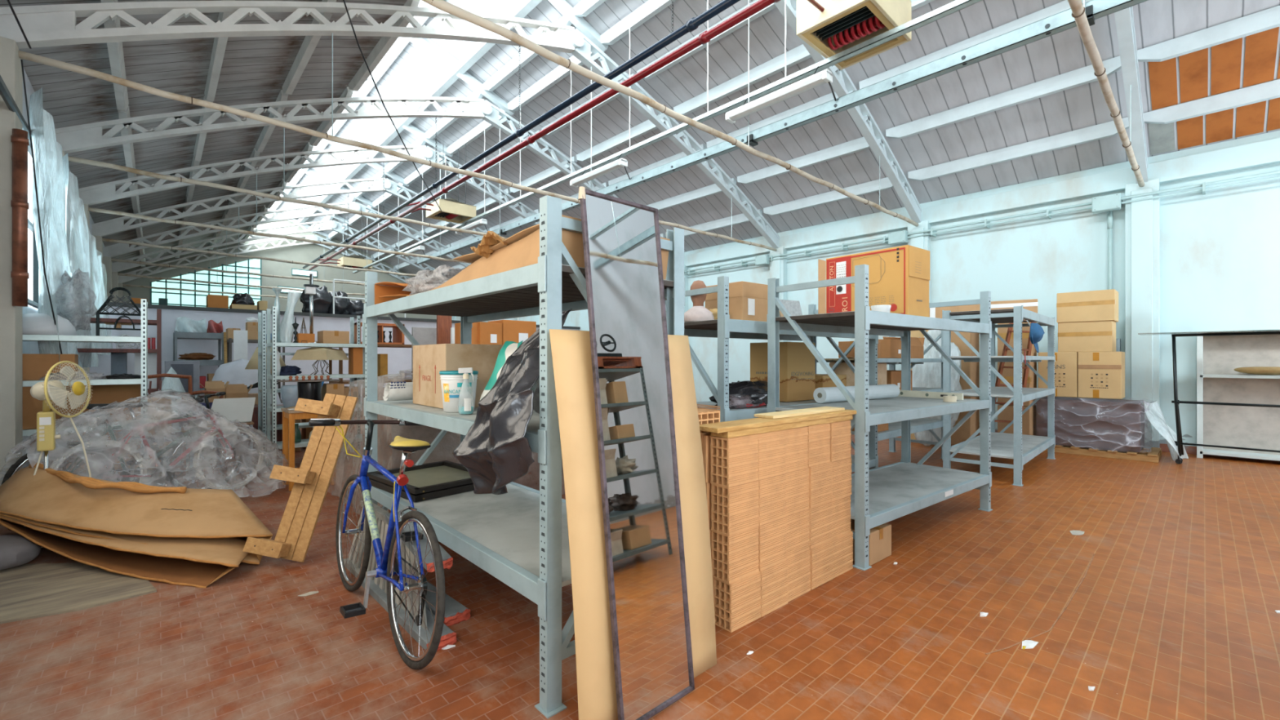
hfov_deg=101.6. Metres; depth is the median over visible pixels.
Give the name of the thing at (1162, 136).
ceiling
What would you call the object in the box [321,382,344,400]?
cardboard box
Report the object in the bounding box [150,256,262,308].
window
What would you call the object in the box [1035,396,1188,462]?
wrapped bundle
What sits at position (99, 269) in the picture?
plastic sheet
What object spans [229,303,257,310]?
cardboard box
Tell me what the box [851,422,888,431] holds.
cardboard box
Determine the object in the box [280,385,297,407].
plastic bucket
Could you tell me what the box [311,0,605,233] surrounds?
trim
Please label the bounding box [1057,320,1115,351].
cardboard box
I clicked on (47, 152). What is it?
plastic sheet
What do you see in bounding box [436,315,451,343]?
board
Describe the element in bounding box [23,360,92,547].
fan
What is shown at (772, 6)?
trim
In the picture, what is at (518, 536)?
rack
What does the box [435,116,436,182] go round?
chain
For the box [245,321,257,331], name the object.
cardboard box
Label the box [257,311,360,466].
metal shelving
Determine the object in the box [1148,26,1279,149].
ceiling
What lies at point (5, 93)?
pipe
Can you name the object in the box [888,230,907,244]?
junction box
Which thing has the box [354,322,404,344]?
base cabinet
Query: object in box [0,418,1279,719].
floor
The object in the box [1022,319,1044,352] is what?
baseball cap
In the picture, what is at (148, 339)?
candle
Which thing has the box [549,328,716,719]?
sheet
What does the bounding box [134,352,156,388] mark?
box
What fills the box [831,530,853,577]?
brick
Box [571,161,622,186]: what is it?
diffuser
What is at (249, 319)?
bag
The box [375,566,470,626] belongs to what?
slab
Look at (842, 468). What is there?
brick
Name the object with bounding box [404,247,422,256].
diffuser
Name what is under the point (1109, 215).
conduit
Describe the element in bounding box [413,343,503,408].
cardboard box
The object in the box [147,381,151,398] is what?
batten
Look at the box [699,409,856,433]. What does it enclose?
plank
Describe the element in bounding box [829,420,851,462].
brick
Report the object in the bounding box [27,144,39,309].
window
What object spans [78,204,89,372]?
trim
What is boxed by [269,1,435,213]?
trim
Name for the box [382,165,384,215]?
chain
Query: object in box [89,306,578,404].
wall partition
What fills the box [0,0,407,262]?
ceiling
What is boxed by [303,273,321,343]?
pole stand
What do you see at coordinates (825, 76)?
lamp
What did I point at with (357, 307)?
bag
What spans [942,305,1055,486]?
rack
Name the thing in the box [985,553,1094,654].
crack
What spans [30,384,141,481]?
board
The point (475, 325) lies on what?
cardboard box
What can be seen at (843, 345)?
cardboard box
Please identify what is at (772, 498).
brick
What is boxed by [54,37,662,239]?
roof truss
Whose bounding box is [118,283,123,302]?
trim
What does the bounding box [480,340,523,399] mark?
paper bag
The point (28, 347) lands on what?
wall
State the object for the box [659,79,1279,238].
trim
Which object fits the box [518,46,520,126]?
chain
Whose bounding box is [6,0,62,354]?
loose wire
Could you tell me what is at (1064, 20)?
ceiling beam
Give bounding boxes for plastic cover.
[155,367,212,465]
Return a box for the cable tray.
[352,0,982,273]
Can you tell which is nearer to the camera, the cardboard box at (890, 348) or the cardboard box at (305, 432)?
the cardboard box at (890, 348)
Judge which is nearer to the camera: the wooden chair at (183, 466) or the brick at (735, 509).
the brick at (735, 509)
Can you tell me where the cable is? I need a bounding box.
[342,0,441,211]
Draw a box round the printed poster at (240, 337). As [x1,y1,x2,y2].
[233,329,247,360]
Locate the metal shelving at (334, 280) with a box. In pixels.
[333,279,564,325]
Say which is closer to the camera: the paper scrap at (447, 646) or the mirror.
the mirror
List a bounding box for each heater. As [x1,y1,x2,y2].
[319,254,372,269]
[406,143,475,223]
[796,0,911,70]
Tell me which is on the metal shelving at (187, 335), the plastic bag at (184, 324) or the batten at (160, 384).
the plastic bag at (184, 324)
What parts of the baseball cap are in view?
crown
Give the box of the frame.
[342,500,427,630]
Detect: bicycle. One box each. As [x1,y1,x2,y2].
[1,391,243,488]
[48,391,264,489]
[308,418,445,669]
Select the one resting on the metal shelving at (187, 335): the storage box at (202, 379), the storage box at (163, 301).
the storage box at (202, 379)
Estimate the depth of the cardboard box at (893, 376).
6.50 m
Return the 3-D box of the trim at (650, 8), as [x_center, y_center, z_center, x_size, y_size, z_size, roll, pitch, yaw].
[-3.804,-5.465,12.424,0.130,0.200,30.000,0,0,-43]
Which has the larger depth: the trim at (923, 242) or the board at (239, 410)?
the trim at (923, 242)
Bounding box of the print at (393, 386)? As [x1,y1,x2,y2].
[390,381,405,389]
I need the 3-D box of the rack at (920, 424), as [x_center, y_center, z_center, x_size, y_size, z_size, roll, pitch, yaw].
[3.242,0.425,6.968,2.340,1.950,0.820,0,0,-41]
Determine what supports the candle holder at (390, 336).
in the base cabinet at (397, 335)
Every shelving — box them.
[22,298,147,484]
[76,309,161,392]
[173,330,224,394]
[226,337,284,404]
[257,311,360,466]
[266,306,364,470]
[328,343,411,384]
[1196,334,1279,461]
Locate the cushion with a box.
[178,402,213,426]
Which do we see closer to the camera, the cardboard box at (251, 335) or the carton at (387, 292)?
the carton at (387, 292)
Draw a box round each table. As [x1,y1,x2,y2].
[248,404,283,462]
[280,407,334,491]
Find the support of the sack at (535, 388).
on the rack at (518, 536)
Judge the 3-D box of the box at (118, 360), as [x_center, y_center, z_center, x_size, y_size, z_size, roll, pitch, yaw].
[-7.138,0.149,7.156,0.150,0.498,0.200,0,0,-43]
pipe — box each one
[0,75,31,146]
[302,0,740,268]
[308,0,780,271]
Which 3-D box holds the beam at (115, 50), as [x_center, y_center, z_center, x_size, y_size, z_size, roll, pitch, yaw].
[-8.206,-3.513,8.347,0.130,0.200,30.000,0,0,-43]
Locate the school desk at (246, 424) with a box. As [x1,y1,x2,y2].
[188,421,253,484]
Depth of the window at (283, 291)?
22.40 m
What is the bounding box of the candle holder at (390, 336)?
[388,331,392,342]
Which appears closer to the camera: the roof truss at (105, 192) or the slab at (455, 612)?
the slab at (455, 612)
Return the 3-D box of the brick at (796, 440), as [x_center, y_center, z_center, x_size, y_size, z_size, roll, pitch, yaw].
[0.877,0.528,3.143,0.249,0.249,0.148,0,0,-40]
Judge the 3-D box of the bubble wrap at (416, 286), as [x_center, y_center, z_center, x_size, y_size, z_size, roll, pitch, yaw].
[-1.284,-0.487,3.333,0.326,0.183,0.820,0,0,-43]
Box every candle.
[147,337,151,349]
[151,337,155,349]
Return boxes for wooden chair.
[147,373,192,468]
[180,390,226,473]
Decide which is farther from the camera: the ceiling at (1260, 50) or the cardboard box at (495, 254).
the ceiling at (1260, 50)
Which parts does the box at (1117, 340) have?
box lid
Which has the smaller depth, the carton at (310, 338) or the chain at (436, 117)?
the carton at (310, 338)
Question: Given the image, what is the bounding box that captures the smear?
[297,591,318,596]
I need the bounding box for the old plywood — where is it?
[0,562,156,623]
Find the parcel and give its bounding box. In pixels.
[1234,366,1279,374]
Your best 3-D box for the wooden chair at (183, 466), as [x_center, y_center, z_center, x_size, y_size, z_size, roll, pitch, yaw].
[-5.629,0.899,6.741,0.440,1.003,0.502,0,0,-43]
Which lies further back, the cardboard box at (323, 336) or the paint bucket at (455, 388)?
the cardboard box at (323, 336)
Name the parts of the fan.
power cord, height knob, blade, blade, blade, power cord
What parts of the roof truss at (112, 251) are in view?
hanger rod, tie rod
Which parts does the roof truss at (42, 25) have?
hanger rod, hanger rod, hanger rod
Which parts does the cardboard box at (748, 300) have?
lid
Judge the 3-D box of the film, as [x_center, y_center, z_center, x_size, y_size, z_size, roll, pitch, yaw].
[-5.890,-0.611,5.421,0.335,0.719,0.985,0,0,-33]
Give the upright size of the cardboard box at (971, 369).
2.060 m
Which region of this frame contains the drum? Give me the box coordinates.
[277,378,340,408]
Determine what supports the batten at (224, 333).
on the floor
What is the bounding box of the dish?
[22,313,77,335]
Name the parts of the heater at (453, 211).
grille frame, casing, fan motor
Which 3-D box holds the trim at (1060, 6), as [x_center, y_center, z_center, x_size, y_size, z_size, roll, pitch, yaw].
[-1.720,-4.445,14.353,0.130,0.200,30.000,0,0,-43]
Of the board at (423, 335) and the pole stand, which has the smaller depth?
the pole stand
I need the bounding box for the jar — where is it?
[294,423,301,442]
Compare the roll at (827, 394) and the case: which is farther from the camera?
the roll at (827, 394)
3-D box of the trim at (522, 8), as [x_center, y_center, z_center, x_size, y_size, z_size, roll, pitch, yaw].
[-4.633,-5.920,11.656,0.140,0.180,30.000,0,0,-43]
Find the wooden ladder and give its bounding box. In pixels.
[994,321,1035,422]
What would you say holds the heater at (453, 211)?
attached to the pipe at (691, 24)
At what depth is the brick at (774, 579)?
2.92 m
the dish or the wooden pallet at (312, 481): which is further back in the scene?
the dish
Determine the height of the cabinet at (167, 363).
1.384 m
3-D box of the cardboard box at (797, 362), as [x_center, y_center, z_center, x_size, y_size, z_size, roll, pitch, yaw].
[1.433,0.112,5.251,0.482,0.570,0.442,0,0,-40]
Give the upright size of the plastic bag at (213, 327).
0.305 m
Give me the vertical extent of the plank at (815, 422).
0.034 m
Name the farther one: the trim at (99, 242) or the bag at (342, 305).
the bag at (342, 305)
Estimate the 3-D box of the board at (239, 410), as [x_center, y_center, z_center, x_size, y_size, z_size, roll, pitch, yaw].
[-4.880,0.605,6.241,0.480,0.290,0.190,0,0,-43]
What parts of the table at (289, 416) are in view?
leg, leg, leg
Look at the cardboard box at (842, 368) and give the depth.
6.23 m
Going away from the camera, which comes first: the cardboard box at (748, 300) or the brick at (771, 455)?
the brick at (771, 455)
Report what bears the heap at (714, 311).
on the rack at (723, 328)
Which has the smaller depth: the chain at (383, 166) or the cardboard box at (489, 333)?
the cardboard box at (489, 333)
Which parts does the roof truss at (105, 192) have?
hanger rod, tie rod, hanger rod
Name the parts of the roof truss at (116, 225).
hanger rod, tie rod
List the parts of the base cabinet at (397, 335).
panel, panel, panel, panel, panel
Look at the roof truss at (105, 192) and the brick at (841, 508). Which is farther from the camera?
the roof truss at (105, 192)
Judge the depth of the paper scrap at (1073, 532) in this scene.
4.22 m
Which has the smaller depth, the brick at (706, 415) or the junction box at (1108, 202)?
the brick at (706, 415)
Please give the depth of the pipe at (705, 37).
6.72 m
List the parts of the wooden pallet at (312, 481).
block rail, block rail, block rail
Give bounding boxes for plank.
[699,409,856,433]
[711,414,852,438]
[754,406,844,418]
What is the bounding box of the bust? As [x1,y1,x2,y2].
[684,280,714,322]
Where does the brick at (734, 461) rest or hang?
on the brick at (735, 509)
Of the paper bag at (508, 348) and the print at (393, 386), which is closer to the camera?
the paper bag at (508, 348)
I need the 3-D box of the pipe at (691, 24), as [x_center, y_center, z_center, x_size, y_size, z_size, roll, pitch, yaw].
[-3.706,-3.470,9.993,0.107,0.107,26.300,0,0,-43]
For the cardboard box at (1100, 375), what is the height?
0.680 m
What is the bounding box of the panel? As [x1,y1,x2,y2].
[779,299,802,316]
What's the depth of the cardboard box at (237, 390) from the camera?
7.46 m
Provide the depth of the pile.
5.25 m
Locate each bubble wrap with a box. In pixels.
[38,371,106,380]
[62,412,112,426]
[402,264,462,294]
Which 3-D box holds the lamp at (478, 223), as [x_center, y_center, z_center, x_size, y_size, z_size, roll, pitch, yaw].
[-3.893,-3.074,12.139,0.212,0.479,1.417,0,0,-43]
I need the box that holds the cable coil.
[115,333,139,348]
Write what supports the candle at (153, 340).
on the metal shelving at (157, 322)
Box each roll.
[813,384,899,403]
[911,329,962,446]
[942,395,956,402]
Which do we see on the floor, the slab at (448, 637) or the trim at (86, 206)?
the slab at (448, 637)
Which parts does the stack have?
tub lid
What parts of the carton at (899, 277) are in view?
red panel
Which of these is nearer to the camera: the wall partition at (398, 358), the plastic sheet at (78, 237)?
the plastic sheet at (78, 237)
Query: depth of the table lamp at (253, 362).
7.27 m
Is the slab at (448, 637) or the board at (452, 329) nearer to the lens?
the slab at (448, 637)
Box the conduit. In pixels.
[684,170,1279,289]
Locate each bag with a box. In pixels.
[174,316,207,333]
[207,320,222,333]
[231,293,254,305]
[245,317,257,322]
[299,285,333,313]
[328,290,351,315]
[349,299,364,315]
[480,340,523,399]
[708,380,767,405]
[716,395,759,408]
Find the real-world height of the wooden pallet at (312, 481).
1.130 m
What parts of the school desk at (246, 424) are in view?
leg, leg, leg, leg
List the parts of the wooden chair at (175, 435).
seat, rail, leg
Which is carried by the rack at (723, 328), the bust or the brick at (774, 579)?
the bust
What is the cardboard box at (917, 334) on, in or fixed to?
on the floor
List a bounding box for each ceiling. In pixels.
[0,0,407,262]
[275,0,1279,284]
[1147,122,1175,155]
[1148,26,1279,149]
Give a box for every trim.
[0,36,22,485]
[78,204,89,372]
[93,235,102,263]
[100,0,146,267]
[102,256,111,302]
[107,302,580,328]
[111,271,118,302]
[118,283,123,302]
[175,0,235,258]
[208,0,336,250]
[239,0,419,244]
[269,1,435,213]
[297,0,542,223]
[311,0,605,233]
[326,0,675,239]
[348,0,776,248]
[370,0,934,259]
[393,0,1090,270]
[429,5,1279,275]
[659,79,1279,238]
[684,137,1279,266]
[684,264,688,312]
[769,246,786,342]
[907,220,930,302]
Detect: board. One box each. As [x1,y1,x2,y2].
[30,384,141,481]
[205,397,255,425]
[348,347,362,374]
[411,327,436,382]
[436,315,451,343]
[450,327,454,343]
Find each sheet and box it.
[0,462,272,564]
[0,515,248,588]
[26,392,277,495]
[29,85,76,381]
[62,152,98,367]
[90,234,112,355]
[170,364,193,403]
[200,358,280,453]
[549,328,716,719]
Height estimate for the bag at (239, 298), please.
0.442 m
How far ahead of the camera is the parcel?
7.08 m
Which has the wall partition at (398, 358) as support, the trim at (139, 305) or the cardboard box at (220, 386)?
the trim at (139, 305)
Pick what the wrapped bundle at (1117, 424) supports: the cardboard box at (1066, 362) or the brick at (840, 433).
the cardboard box at (1066, 362)
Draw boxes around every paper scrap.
[441,644,455,649]
[980,612,988,617]
[1021,640,1038,648]
[1069,529,1084,535]
[1088,685,1094,690]
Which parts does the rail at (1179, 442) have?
post, post, glass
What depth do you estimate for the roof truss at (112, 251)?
16.42 m
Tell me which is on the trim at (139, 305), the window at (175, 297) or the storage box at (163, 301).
the storage box at (163, 301)
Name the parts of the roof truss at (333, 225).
tie rod, hanger rod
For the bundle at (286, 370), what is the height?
0.129 m
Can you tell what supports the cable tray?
hanging from the roof truss at (73, 139)
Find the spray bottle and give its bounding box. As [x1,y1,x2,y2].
[457,367,474,413]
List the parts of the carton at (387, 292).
panel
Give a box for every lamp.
[244,346,285,406]
[291,346,348,375]
[402,241,425,257]
[455,214,488,235]
[569,153,631,187]
[725,66,838,123]
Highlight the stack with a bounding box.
[871,304,891,312]
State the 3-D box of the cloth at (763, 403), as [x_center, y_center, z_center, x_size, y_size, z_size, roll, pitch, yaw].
[0.956,0.372,4.461,0.479,0.053,0.145,0,0,-43]
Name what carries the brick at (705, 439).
on the brick at (708, 485)
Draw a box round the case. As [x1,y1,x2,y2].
[367,460,474,502]
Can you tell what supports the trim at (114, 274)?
attached to the wall at (28, 347)
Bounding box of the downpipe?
[10,128,29,306]
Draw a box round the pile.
[105,373,141,378]
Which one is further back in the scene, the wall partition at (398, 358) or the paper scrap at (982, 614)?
the wall partition at (398, 358)
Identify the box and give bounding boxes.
[22,353,78,380]
[22,386,52,429]
[104,322,132,328]
[111,352,127,374]
[131,297,147,303]
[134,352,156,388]
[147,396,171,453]
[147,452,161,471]
[158,297,167,305]
[199,381,229,402]
[200,375,205,387]
[206,294,228,308]
[207,373,214,381]
[225,383,253,398]
[226,328,240,339]
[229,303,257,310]
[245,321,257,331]
[247,331,257,339]
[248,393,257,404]
[257,300,267,310]
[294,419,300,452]
[301,417,316,449]
[317,330,349,343]
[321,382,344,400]
[344,386,357,396]
[377,354,387,380]
[406,214,670,296]
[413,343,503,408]
[454,322,478,344]
[478,321,502,344]
[487,320,536,344]
[705,280,767,321]
[750,342,814,401]
[755,253,769,266]
[814,373,846,389]
[829,356,886,386]
[838,341,880,358]
[850,518,891,565]
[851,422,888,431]
[878,338,901,358]
[882,336,924,358]
[886,369,911,390]
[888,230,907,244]
[911,329,928,439]
[951,330,979,444]
[997,321,1036,355]
[997,361,1036,405]
[997,404,1035,435]
[1038,351,1078,397]
[1056,288,1118,322]
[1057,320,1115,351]
[1077,351,1124,399]
[1092,192,1121,213]
[1115,338,1120,351]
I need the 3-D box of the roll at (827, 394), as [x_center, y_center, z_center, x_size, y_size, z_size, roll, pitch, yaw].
[2.001,0.301,4.770,1.153,0.132,0.132,0,0,-35]
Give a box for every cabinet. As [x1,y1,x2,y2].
[164,360,199,403]
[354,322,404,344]
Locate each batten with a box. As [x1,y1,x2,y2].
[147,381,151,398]
[152,380,161,471]
[223,332,226,363]
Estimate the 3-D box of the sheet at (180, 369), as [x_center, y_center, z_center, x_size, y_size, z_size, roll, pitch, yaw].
[-7.575,0.585,8.642,0.279,1.031,0.015,0,0,-43]
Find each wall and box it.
[22,68,104,468]
[117,213,435,319]
[454,130,1279,446]
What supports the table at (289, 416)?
on the floor
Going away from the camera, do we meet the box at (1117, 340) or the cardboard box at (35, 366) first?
the cardboard box at (35, 366)
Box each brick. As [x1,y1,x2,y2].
[697,404,719,435]
[700,434,711,482]
[705,482,711,528]
[708,434,758,487]
[709,480,759,535]
[709,528,711,554]
[710,525,759,583]
[712,571,760,632]
[756,430,785,479]
[758,473,786,525]
[758,516,786,571]
[760,560,787,617]
[784,426,808,472]
[785,467,808,515]
[786,508,809,559]
[786,549,810,602]
[807,422,830,466]
[808,461,831,507]
[808,501,831,548]
[809,539,833,589]
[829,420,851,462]
[831,457,851,501]
[831,494,850,538]
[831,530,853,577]
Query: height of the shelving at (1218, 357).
1.800 m
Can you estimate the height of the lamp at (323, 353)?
0.371 m
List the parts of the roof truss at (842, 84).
hanger rod, hanger rod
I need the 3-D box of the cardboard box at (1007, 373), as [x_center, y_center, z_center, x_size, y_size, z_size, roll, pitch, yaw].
[6.031,0.370,8.351,0.502,0.680,0.422,0,0,-43]
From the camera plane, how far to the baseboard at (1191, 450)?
7.74 m
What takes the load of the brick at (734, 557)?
on the brick at (737, 603)
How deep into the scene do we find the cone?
6.86 m
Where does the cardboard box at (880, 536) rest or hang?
on the floor
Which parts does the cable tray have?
hanger rod, hanger rod, hanger rod, hanger rod, hanger rod, hanger rod, hanger rod, hanger rod, hanger rod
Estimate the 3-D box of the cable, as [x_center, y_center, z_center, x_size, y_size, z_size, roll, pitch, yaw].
[-3.650,-3.515,8.081,0.083,1.188,4.437,0,0,-7]
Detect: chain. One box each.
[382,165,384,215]
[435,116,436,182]
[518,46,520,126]
[671,0,673,31]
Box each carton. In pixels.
[296,333,315,342]
[374,281,424,304]
[817,244,929,316]
[928,298,1038,318]
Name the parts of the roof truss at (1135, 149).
hanger rod, hanger rod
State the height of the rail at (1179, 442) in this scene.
1.767 m
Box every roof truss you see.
[0,0,779,251]
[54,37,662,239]
[78,90,539,263]
[91,138,486,279]
[102,168,471,285]
[111,192,444,295]
[118,208,410,302]
[421,0,921,226]
[1067,0,1147,186]
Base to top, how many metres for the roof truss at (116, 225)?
3.837 m
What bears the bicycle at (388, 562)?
on the floor
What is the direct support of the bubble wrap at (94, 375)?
on the metal shelving at (60, 428)
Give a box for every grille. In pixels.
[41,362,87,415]
[47,362,92,415]
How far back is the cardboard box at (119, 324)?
7.02 m
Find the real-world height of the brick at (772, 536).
0.249 m
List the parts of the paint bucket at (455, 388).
lid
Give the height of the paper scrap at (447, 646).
0.012 m
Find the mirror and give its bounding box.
[577,186,694,719]
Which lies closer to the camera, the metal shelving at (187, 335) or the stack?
the stack
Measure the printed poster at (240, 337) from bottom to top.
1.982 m
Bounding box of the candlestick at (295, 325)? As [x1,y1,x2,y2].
[292,317,299,342]
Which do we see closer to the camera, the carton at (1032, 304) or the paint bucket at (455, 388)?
the paint bucket at (455, 388)
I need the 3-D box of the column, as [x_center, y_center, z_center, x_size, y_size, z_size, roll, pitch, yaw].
[7.784,-0.675,8.094,0.220,4.150,0.380,0,0,-43]
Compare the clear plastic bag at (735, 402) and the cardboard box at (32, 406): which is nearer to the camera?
the clear plastic bag at (735, 402)
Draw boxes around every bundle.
[279,365,302,375]
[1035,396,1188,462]
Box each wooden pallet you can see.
[242,393,358,562]
[1043,444,1161,462]
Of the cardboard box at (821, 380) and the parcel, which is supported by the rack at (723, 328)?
the cardboard box at (821, 380)
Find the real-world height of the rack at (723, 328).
2.050 m
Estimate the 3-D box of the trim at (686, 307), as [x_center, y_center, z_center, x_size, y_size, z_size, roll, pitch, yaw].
[1.200,-0.675,15.203,0.220,4.150,0.380,0,0,-43]
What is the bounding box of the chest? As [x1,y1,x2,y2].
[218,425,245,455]
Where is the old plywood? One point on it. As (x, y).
(35, 590)
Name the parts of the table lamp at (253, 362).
lamp shade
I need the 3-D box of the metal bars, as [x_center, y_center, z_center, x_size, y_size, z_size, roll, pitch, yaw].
[-5.594,0.310,7.733,0.413,0.239,0.015,0,0,-36]
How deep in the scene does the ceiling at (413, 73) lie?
9.55 m
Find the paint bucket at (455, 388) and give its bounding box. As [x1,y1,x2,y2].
[439,370,478,412]
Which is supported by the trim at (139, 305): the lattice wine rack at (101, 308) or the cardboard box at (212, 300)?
the cardboard box at (212, 300)
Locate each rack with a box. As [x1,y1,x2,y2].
[96,287,141,336]
[364,195,684,718]
[665,275,878,472]
[767,264,992,570]
[816,330,942,458]
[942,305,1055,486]
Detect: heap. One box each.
[177,352,214,359]
[709,308,729,319]
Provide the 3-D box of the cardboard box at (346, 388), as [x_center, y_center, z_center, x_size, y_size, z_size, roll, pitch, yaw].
[-4.093,0.491,7.317,0.191,0.235,0.302,0,0,-43]
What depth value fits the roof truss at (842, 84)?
7.26 m
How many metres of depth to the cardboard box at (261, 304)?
12.84 m
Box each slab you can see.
[361,576,456,650]
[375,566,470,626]
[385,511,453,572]
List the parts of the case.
frame rail, frame rail, frame rail, pane, frame rail, frame rail, frame rail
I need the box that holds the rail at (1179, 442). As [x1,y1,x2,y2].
[1137,329,1279,463]
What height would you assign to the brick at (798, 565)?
0.249 m
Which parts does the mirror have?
frame rail, frame rail, frame rail, frame rail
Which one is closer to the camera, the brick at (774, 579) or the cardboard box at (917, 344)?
the brick at (774, 579)
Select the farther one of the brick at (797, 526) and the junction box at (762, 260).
the junction box at (762, 260)
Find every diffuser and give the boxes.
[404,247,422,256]
[456,221,483,234]
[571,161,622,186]
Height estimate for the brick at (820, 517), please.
0.249 m
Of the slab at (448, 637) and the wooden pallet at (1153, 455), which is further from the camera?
the wooden pallet at (1153, 455)
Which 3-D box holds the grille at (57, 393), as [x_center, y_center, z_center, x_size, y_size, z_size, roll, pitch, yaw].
[-4.381,0.225,4.035,0.089,0.424,0.425,0,0,-15]
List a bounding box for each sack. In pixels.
[0,534,40,570]
[382,381,413,400]
[530,377,539,413]
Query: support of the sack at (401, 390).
on the rack at (518, 536)
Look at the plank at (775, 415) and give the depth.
3.25 m
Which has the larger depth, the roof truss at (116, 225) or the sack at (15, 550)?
the roof truss at (116, 225)
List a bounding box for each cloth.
[452,308,572,494]
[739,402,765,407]
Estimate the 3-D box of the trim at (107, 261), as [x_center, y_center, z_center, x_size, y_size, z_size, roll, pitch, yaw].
[-14.328,-0.675,14.031,0.180,4.150,0.340,0,0,-43]
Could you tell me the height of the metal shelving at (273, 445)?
2.070 m
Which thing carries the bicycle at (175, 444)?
on the floor
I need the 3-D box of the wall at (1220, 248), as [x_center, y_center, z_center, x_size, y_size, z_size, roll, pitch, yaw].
[0.452,-0.875,16.364,0.300,4.550,30.600,0,0,-43]
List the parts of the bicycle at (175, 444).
chain, seat post, frame, stem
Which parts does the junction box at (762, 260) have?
box lid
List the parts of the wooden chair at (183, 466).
leg, leg, rail, seat, leg, leg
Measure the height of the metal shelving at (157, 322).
2.100 m
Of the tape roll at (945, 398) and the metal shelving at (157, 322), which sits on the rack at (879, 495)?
the tape roll at (945, 398)
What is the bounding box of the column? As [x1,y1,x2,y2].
[1124,178,1159,448]
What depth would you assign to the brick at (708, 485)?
2.78 m
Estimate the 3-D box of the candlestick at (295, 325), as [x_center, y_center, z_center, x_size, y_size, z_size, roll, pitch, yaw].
[-4.453,-0.391,6.752,0.080,0.340,0.078,0,0,-43]
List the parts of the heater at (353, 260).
casing, fan motor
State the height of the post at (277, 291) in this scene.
0.700 m
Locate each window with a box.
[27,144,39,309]
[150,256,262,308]
[277,285,304,293]
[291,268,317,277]
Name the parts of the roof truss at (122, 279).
hanger rod, tie rod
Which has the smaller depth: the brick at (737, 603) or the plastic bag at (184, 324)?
the brick at (737, 603)
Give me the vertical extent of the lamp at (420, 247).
0.479 m
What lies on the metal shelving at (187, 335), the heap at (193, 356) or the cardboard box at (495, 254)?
the heap at (193, 356)
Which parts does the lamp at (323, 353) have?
lamp shade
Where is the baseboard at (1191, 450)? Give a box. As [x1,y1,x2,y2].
[995,429,1279,462]
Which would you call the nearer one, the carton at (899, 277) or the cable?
the carton at (899, 277)
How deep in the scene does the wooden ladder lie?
7.89 m
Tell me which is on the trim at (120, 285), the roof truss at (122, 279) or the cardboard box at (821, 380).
the roof truss at (122, 279)
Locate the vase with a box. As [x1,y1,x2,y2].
[276,350,280,375]
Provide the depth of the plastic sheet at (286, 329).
6.78 m
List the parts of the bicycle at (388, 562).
stem, frame, seat post, chain, saddle rail, chain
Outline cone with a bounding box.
[299,317,306,342]
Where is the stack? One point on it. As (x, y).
(882, 308)
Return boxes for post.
[272,288,281,342]
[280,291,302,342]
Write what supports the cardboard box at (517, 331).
on the metal shelving
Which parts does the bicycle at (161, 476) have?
chain, seat post, frame, stem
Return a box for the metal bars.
[247,379,279,389]
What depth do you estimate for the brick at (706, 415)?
2.86 m
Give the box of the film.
[54,267,97,331]
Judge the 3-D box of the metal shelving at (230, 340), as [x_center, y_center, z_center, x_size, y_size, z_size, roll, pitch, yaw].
[-8.467,0.470,11.513,0.980,1.860,0.600,0,0,-43]
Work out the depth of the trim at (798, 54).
10.03 m
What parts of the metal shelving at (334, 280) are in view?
post, rail, rail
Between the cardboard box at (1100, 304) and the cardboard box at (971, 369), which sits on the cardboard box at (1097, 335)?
the cardboard box at (1100, 304)
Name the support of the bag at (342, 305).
on the trim at (139, 305)
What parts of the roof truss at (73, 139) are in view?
hanger rod, tie rod, hanger rod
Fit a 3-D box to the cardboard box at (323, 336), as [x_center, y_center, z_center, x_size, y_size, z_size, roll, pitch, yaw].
[-4.213,-0.308,7.173,0.314,0.173,0.352,0,0,-43]

